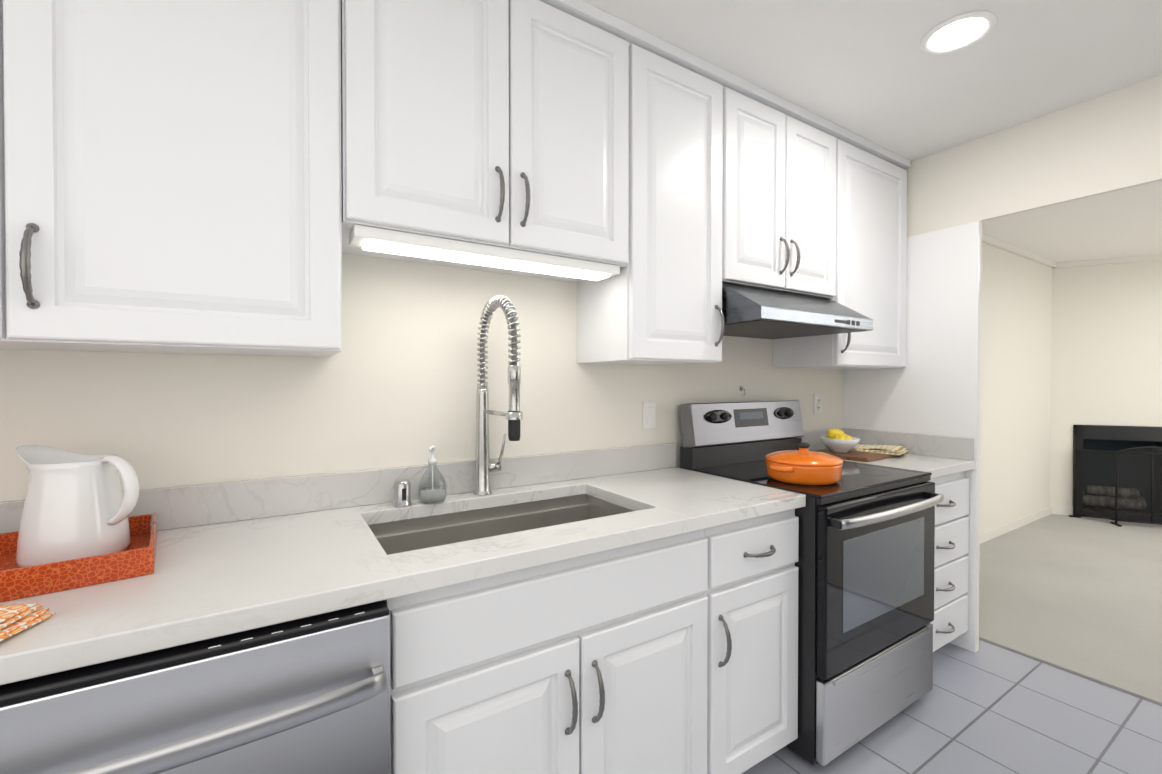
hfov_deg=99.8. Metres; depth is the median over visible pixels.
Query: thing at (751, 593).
base cabinet
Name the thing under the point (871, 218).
upper cabinet
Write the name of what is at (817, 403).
electrical outlet
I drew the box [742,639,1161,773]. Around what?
floor
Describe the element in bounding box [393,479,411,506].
air gap cap
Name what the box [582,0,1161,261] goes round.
ceiling
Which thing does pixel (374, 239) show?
under-cabinet light
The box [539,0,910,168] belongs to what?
trim
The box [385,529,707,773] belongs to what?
base cabinet
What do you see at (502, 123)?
upper cabinet
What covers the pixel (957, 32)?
recessed light
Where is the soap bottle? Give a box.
[418,446,446,503]
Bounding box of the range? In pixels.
[679,400,943,765]
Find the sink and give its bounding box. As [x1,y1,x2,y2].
[368,494,632,600]
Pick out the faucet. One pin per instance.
(484, 467)
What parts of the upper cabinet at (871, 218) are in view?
door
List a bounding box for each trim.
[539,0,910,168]
[979,635,1161,704]
[1049,254,1161,514]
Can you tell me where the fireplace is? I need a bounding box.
[1069,425,1161,526]
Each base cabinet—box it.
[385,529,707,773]
[705,509,798,773]
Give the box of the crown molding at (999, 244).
[982,234,1055,267]
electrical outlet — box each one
[643,402,655,428]
[814,394,821,413]
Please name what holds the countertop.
on the base cabinet
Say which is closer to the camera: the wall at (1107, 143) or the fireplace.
the wall at (1107, 143)
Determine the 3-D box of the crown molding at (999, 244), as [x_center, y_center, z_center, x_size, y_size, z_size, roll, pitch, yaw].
[3.077,-1.167,3.796,3.545,0.050,0.030,0,1,-32]
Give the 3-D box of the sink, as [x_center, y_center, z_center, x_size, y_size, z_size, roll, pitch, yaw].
[-0.200,0.510,1.427,0.780,0.224,0.467,0,1,-32]
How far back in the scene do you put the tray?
0.96 m
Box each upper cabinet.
[0,0,341,356]
[341,0,628,281]
[577,43,724,364]
[722,86,835,298]
[773,138,906,368]
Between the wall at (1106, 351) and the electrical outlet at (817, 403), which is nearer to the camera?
the electrical outlet at (817, 403)
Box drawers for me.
[930,471,968,651]
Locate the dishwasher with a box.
[0,600,389,773]
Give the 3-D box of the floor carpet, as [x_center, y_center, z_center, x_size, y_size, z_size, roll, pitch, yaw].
[5.125,1.282,3.065,5.930,0.066,3.720,0,1,-32]
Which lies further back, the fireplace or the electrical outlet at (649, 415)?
the fireplace
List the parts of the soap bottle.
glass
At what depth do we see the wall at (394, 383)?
1.59 m
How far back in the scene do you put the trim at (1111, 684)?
2.16 m
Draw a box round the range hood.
[722,283,872,338]
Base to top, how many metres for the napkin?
0.029 m
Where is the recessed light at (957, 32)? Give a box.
[920,10,996,54]
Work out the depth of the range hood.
1.90 m
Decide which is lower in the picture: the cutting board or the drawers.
the drawers
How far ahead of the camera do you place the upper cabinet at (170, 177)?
0.99 m
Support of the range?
on the floor
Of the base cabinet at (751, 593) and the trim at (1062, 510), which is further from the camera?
the trim at (1062, 510)
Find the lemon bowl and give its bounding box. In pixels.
[820,429,859,452]
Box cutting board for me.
[817,429,908,461]
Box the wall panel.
[843,221,979,652]
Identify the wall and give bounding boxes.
[0,243,1051,533]
[905,75,1161,650]
[1050,260,1161,506]
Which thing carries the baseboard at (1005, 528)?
attached to the wall at (394, 383)
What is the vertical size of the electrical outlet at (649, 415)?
0.114 m
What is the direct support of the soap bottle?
on the countertop
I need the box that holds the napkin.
[0,602,54,641]
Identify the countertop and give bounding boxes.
[0,428,974,684]
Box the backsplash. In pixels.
[0,428,973,532]
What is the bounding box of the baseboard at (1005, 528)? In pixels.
[980,507,1050,543]
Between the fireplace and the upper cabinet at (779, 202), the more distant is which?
the fireplace
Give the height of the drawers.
0.872 m
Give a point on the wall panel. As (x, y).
(931, 387)
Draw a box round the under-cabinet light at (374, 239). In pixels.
[349,224,619,280]
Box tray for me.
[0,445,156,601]
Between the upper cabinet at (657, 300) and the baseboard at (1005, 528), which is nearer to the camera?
the upper cabinet at (657, 300)
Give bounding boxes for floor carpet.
[979,514,1161,699]
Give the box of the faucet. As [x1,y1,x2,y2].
[474,295,522,495]
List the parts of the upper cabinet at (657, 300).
door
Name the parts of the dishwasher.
handle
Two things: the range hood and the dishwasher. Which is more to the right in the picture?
the range hood
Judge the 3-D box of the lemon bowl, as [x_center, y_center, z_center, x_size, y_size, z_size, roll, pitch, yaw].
[1.312,0.270,2.482,0.184,0.116,0.184,0,1,-32]

